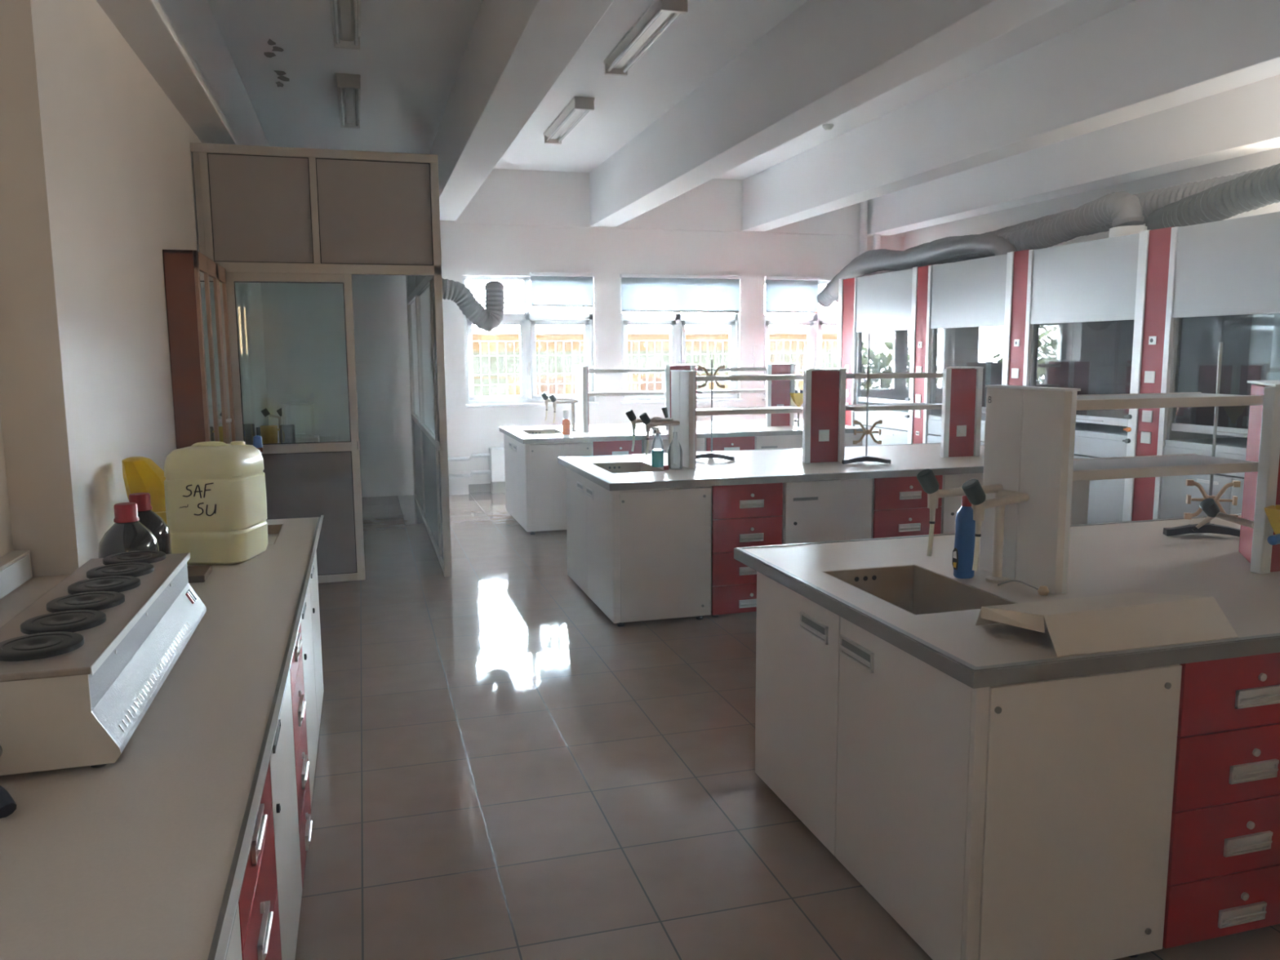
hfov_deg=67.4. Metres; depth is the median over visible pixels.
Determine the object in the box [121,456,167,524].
plastic container
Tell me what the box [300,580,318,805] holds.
base cabinet
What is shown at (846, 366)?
switch plate
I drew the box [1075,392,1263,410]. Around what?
shelf
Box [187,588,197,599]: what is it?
switch
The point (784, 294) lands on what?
roller blind
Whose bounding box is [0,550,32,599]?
cable trunking
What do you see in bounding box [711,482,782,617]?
drawer unit
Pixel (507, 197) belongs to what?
beam
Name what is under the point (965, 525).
bottle
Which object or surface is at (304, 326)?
wall
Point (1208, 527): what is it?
stand
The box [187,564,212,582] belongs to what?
wood block
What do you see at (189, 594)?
switch
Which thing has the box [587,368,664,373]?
shelf
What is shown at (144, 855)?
countertop
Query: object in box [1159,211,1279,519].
fume hood
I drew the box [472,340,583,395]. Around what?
guard
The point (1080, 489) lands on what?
base cabinet
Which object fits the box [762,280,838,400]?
window
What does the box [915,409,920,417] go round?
switch plate
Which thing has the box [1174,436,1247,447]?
countertop
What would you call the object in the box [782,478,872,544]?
base cabinet
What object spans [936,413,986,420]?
countertop
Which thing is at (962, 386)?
column
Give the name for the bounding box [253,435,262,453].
bottle
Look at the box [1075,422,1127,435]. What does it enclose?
countertop
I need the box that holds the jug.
[259,425,284,444]
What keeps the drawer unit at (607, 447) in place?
on the floor
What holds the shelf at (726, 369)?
attached to the column at (676, 366)
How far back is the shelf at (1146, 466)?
3.27 m
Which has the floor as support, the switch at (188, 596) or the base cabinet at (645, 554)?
the base cabinet at (645, 554)
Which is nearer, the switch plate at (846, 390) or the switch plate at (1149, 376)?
the switch plate at (1149, 376)
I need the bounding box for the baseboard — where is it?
[468,483,490,492]
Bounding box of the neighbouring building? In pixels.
[471,329,837,396]
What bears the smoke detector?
attached to the ceiling
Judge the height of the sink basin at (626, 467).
0.248 m
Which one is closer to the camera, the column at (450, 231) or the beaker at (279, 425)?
the beaker at (279, 425)
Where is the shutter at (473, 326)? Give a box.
[471,325,518,328]
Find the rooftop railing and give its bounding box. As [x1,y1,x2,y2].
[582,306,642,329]
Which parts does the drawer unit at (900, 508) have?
drawer, drawer, handle, handle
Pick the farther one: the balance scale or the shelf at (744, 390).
the shelf at (744, 390)
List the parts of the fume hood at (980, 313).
door, sill, sash frame, sash glass, panel, red post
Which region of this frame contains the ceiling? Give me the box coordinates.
[207,0,1135,179]
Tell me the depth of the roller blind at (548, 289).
11.68 m
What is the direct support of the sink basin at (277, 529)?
in the countertop at (144, 855)
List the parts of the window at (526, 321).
sash, handle, sill, sash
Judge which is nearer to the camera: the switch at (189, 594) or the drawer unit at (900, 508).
the switch at (189, 594)
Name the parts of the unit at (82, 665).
knob, heating plate, plate, heating plate, heating plate, plate, heating plate, heating plate, heating plate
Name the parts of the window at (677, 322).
sash, sill, sash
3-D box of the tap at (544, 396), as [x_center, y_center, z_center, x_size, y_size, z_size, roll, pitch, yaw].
[-0.777,-0.673,9.509,0.362,0.395,0.241,-3,8,-22]
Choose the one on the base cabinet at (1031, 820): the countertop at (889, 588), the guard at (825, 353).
the countertop at (889, 588)
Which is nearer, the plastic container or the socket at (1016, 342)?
the plastic container
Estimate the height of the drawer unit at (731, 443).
0.855 m
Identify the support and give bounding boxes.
[979,384,1080,594]
[1238,380,1279,573]
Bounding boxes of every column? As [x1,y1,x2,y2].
[0,0,117,577]
[440,220,468,495]
[574,364,589,432]
[664,364,697,429]
[670,369,697,468]
[765,363,795,426]
[802,368,847,463]
[940,366,983,457]
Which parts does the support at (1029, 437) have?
panel, panel, corner post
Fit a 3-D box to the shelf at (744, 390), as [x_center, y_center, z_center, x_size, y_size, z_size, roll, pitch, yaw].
[0.956,-0.932,10.091,0.750,0.033,0.294,-3,8,-16]
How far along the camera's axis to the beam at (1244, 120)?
8.69 m
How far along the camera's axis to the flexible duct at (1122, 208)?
8.22 m
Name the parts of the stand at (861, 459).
rod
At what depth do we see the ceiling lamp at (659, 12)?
6.40 m
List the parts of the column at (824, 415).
corner post, socket plate, corner post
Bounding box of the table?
[244,435,337,444]
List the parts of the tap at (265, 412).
knob, knob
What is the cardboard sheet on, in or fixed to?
on the countertop at (889, 588)
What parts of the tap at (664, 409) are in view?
knob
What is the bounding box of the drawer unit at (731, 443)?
[704,436,755,451]
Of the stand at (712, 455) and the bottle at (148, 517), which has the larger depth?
the stand at (712, 455)
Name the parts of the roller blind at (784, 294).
pull chain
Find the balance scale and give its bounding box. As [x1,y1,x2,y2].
[280,402,319,443]
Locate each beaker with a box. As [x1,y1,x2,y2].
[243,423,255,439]
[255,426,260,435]
[278,424,295,443]
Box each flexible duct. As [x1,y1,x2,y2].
[441,277,505,331]
[817,191,1144,307]
[828,233,1016,297]
[835,163,1279,302]
[1145,163,1279,230]
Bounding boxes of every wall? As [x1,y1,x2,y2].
[0,0,268,557]
[190,142,451,582]
[260,223,904,497]
[903,147,1279,265]
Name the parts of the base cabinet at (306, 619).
handle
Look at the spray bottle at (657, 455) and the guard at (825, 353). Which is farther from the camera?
the guard at (825, 353)
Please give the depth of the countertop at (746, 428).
9.54 m
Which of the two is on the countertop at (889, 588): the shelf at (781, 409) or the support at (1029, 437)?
the support at (1029, 437)
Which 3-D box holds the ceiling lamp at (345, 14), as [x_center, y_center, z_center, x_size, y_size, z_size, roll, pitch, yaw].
[-1.790,-2.887,5.831,0.180,0.100,1.420,-3,8,-16]
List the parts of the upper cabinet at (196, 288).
door, door glass, door, door glass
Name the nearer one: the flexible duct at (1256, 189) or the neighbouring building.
the flexible duct at (1256, 189)
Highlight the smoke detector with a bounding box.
[822,123,834,130]
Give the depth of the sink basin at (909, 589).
3.42 m
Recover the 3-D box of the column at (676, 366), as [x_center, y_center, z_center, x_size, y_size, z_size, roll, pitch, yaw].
[0.407,-0.863,9.902,0.405,0.653,0.341,-3,8,-16]
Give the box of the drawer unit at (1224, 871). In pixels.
[1162,652,1279,948]
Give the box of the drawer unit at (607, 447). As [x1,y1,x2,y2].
[592,440,641,455]
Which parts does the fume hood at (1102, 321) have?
sash frame, sash glass, panel, door, sill, valve knob, valve knob, valve knob, red post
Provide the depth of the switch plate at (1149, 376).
6.95 m
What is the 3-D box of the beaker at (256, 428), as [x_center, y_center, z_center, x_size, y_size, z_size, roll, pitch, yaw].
[-3.027,-0.341,7.680,0.088,0.163,0.088,-3,8,-16]
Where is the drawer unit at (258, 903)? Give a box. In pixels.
[238,762,281,959]
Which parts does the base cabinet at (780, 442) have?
handle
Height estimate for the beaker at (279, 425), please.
0.193 m
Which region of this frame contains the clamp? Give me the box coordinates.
[0,785,16,818]
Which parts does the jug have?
jug handle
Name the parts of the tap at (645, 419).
knob, knob, arm, arm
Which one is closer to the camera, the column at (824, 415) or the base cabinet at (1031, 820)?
the base cabinet at (1031, 820)
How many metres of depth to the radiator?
11.56 m
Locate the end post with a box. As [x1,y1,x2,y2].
[836,276,857,426]
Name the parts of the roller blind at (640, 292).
pull chain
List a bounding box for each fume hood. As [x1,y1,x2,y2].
[853,265,932,445]
[927,248,1033,444]
[1029,226,1177,524]
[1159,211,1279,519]
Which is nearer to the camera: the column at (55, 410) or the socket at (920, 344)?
the column at (55, 410)
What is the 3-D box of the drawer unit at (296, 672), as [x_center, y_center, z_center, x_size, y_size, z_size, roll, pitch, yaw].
[-1.449,0.856,3.077,0.717,0.855,0.536,-3,8,-16]
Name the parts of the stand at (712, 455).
rod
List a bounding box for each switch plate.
[844,364,848,372]
[845,389,848,396]
[915,366,921,372]
[915,394,920,402]
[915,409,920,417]
[1011,368,1018,377]
[1140,431,1151,444]
[1142,409,1152,422]
[1144,371,1155,382]
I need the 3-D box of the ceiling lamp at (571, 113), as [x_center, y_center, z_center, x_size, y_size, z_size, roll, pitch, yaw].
[-0.669,-3.292,8.836,0.180,0.100,1.420,-3,8,-16]
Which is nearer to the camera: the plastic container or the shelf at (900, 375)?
the plastic container
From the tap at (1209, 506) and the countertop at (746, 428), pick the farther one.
the countertop at (746, 428)
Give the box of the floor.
[294,491,1279,959]
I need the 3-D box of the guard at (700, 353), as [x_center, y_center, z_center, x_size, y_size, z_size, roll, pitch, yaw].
[0.445,-1.457,12.574,1.612,0.745,0.065,-3,8,-16]
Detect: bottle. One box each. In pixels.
[97,502,159,558]
[128,492,172,554]
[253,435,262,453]
[562,409,570,435]
[650,426,663,466]
[952,495,975,578]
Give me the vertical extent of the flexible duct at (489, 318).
0.591 m
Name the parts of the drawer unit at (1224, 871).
drawer, drawer, drawer, drawer, handle, handle, handle, handle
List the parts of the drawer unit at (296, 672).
drawer, drawer, handle, drawer, handle, drawer, handle, handle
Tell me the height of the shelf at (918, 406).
0.033 m
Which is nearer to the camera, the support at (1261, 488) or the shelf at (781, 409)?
the support at (1261, 488)
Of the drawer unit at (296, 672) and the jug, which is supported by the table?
the jug
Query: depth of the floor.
3.74 m
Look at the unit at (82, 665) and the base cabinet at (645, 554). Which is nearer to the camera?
the unit at (82, 665)
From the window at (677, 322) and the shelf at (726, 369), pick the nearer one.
the shelf at (726, 369)
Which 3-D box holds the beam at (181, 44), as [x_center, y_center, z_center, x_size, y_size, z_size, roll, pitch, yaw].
[-2.151,-2.311,3.511,0.400,0.630,14.859,-3,8,-16]
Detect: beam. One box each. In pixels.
[96,0,269,146]
[429,0,613,221]
[456,168,906,237]
[589,0,1070,226]
[742,0,1279,231]
[866,74,1279,235]
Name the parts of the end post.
post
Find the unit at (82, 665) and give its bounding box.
[0,550,206,775]
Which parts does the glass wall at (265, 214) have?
panel, fixed frame, panel, panel, panel, glass, panel, panel, frame, glass, panel, panel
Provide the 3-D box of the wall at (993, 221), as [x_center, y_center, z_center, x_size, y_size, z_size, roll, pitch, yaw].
[5.820,-1.064,5.867,0.300,3.830,15.200,-3,8,-16]
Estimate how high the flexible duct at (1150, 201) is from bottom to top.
0.733 m
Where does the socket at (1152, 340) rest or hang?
attached to the fume hood at (1102, 321)
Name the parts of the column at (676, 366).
corner post, corner post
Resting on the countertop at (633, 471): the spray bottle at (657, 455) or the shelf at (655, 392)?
the spray bottle at (657, 455)
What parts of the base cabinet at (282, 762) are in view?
handle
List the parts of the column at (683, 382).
panel, panel, corner post, red panel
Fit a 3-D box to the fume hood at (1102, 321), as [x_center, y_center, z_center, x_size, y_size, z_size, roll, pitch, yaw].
[3.957,-0.630,7.668,0.965,2.523,1.500,-3,8,-16]
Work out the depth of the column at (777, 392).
10.04 m
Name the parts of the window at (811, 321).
sash, sash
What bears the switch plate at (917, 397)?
attached to the fume hood at (895, 308)
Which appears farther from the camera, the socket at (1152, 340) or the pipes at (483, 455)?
the pipes at (483, 455)
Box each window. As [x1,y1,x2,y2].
[462,275,598,407]
[620,278,743,404]
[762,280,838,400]
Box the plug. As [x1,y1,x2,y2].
[997,579,1048,595]
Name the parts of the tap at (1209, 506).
knob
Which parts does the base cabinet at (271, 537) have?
handle, door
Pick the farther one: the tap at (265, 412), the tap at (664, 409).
the tap at (265, 412)
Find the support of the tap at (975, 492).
on the countertop at (889, 588)
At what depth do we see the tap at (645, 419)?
6.48 m
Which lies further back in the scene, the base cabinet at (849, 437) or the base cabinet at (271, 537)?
the base cabinet at (849, 437)
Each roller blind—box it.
[529,271,595,399]
[620,273,741,396]
[764,275,819,368]
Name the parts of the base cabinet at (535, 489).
door, handle, door, panel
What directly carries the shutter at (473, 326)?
attached to the window at (526, 321)
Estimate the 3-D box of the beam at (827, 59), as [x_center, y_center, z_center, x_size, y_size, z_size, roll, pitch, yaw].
[1.617,-2.479,4.590,0.325,0.630,14.859,-3,8,-16]
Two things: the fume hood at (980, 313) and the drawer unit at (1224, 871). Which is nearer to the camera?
the drawer unit at (1224, 871)
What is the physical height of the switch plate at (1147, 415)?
0.085 m
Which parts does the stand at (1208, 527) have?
rod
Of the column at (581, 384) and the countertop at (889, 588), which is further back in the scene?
the column at (581, 384)
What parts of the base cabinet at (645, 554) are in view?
door, handle, handle, door, panel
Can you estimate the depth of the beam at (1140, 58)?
6.84 m
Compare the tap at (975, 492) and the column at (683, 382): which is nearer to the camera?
the tap at (975, 492)
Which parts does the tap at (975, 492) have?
knob, arm, knob, arm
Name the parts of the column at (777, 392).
corner post, corner post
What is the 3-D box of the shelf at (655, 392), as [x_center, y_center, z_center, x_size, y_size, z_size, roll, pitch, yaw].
[-0.157,-0.882,9.772,0.848,0.033,0.294,-3,8,-16]
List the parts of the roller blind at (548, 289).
pull chain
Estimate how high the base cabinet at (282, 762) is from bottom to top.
0.855 m
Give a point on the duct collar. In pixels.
(1118, 231)
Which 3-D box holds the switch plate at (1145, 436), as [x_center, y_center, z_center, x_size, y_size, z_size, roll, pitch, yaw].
[3.698,-0.310,7.015,0.009,0.085,0.090,-3,8,-16]
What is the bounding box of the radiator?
[488,447,505,493]
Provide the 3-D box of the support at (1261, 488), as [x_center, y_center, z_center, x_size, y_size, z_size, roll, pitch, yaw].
[2.284,-0.027,3.482,0.405,0.653,0.341,-3,8,-16]
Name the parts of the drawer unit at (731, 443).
handle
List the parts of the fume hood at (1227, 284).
door, sill, handle, sash frame, sash glass, panel, door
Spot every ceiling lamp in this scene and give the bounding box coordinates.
[329,0,360,49]
[336,73,360,128]
[543,96,595,144]
[603,0,687,76]
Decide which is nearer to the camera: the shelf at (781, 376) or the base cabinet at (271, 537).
the base cabinet at (271, 537)
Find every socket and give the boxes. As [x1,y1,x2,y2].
[918,342,922,347]
[1013,339,1019,346]
[1148,336,1156,344]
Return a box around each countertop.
[0,515,324,959]
[498,418,866,444]
[557,442,1076,490]
[733,513,1279,688]
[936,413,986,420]
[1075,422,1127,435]
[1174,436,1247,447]
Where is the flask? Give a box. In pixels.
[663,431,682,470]
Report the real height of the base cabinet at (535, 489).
0.855 m
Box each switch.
[185,592,194,604]
[186,591,195,601]
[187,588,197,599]
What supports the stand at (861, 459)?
on the countertop at (633, 471)
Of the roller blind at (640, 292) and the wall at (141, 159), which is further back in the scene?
the roller blind at (640, 292)
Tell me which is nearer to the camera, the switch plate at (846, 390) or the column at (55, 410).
the column at (55, 410)
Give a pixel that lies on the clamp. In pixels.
(7, 805)
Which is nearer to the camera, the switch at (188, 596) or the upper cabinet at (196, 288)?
the switch at (188, 596)
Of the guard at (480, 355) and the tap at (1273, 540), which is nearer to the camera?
the tap at (1273, 540)
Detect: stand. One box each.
[696,360,734,461]
[841,332,890,464]
[1162,342,1240,537]
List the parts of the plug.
cord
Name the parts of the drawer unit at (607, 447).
handle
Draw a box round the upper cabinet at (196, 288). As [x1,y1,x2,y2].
[162,249,235,448]
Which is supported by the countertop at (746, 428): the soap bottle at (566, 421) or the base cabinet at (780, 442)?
the soap bottle at (566, 421)
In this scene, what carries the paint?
attached to the ceiling
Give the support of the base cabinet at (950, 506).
on the floor
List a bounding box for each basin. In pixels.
[267,524,283,544]
[520,429,562,434]
[592,461,665,473]
[789,390,803,426]
[822,564,1015,615]
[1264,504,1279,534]
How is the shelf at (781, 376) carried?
attached to the column at (824, 415)
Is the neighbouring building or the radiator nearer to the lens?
the radiator
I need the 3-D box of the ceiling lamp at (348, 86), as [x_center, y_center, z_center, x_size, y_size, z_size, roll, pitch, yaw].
[-2.458,-3.185,8.117,0.180,0.100,1.420,-3,8,-16]
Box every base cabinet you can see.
[226,905,242,959]
[267,533,324,737]
[269,672,302,959]
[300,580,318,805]
[503,433,592,534]
[565,467,711,626]
[641,438,704,453]
[754,435,802,449]
[755,571,1182,959]
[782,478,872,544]
[844,432,862,446]
[940,473,983,533]
[1070,480,1089,524]
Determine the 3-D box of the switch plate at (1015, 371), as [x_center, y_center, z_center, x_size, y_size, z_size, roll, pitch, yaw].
[3.278,-0.933,8.386,0.009,0.085,0.090,-3,8,-16]
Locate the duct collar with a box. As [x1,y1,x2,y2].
[1106,225,1146,238]
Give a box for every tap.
[261,408,281,425]
[541,391,577,431]
[625,409,679,466]
[652,406,668,436]
[916,468,1029,583]
[1191,497,1253,531]
[1266,533,1279,545]
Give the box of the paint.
[263,38,288,87]
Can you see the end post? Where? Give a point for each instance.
(847, 335)
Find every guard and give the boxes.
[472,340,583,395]
[627,340,728,391]
[768,339,837,390]
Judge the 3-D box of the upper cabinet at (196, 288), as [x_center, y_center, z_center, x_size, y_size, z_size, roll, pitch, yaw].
[-2.725,-0.713,6.030,0.200,1.310,1.220,-3,8,-16]
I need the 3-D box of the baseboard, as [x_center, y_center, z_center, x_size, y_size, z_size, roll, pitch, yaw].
[0.641,-0.019,12.463,5.710,0.100,0.012,-3,8,-16]
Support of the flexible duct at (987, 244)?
on the fume hood at (980, 313)
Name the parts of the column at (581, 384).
panel, panel, corner post, red panel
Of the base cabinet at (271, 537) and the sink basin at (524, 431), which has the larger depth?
the sink basin at (524, 431)
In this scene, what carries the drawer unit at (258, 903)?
on the floor
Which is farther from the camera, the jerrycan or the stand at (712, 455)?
the stand at (712, 455)
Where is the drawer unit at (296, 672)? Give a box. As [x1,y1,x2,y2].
[289,624,312,888]
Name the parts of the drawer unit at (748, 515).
drawer, drawer, drawer, drawer, handle, handle, handle, handle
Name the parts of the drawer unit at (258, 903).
handle, drawer, handle, drawer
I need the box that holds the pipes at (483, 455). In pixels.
[448,453,490,478]
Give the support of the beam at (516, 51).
attached to the ceiling
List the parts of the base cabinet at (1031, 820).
door, handle, handle, door, panel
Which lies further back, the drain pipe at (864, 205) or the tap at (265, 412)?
the drain pipe at (864, 205)
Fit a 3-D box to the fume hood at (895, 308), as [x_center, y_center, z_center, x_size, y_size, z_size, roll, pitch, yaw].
[3.119,-1.003,10.535,0.965,2.523,1.500,-3,8,-16]
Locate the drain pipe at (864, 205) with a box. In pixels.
[858,200,880,255]
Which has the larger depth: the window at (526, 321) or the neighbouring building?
the neighbouring building
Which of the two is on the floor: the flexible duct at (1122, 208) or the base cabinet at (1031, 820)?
the base cabinet at (1031, 820)
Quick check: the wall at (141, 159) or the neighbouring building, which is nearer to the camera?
the wall at (141, 159)
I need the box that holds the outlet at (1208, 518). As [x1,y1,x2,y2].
[1191,515,1214,531]
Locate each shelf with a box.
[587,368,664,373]
[588,390,664,395]
[696,373,803,381]
[696,405,803,415]
[697,367,766,371]
[697,388,765,394]
[845,402,942,411]
[846,372,942,378]
[1072,453,1258,480]
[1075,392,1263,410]
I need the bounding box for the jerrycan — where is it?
[164,440,267,564]
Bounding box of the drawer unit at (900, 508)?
[871,475,942,538]
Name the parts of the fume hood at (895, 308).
door, sash frame, panel, sash glass, sill, door, red post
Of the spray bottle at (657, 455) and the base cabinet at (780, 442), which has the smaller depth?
the spray bottle at (657, 455)
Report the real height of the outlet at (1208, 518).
0.079 m
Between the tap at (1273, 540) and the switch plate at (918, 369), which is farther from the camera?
the switch plate at (918, 369)
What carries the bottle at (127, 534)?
on the countertop at (144, 855)
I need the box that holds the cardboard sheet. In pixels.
[975,592,1238,657]
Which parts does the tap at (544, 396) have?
knob, knob, arm, arm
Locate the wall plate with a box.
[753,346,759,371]
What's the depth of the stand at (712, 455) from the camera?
6.90 m
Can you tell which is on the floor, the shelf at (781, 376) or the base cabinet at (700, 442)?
the base cabinet at (700, 442)
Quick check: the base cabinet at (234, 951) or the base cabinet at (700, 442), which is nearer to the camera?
the base cabinet at (234, 951)
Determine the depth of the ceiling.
7.34 m
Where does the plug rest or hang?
on the countertop at (889, 588)

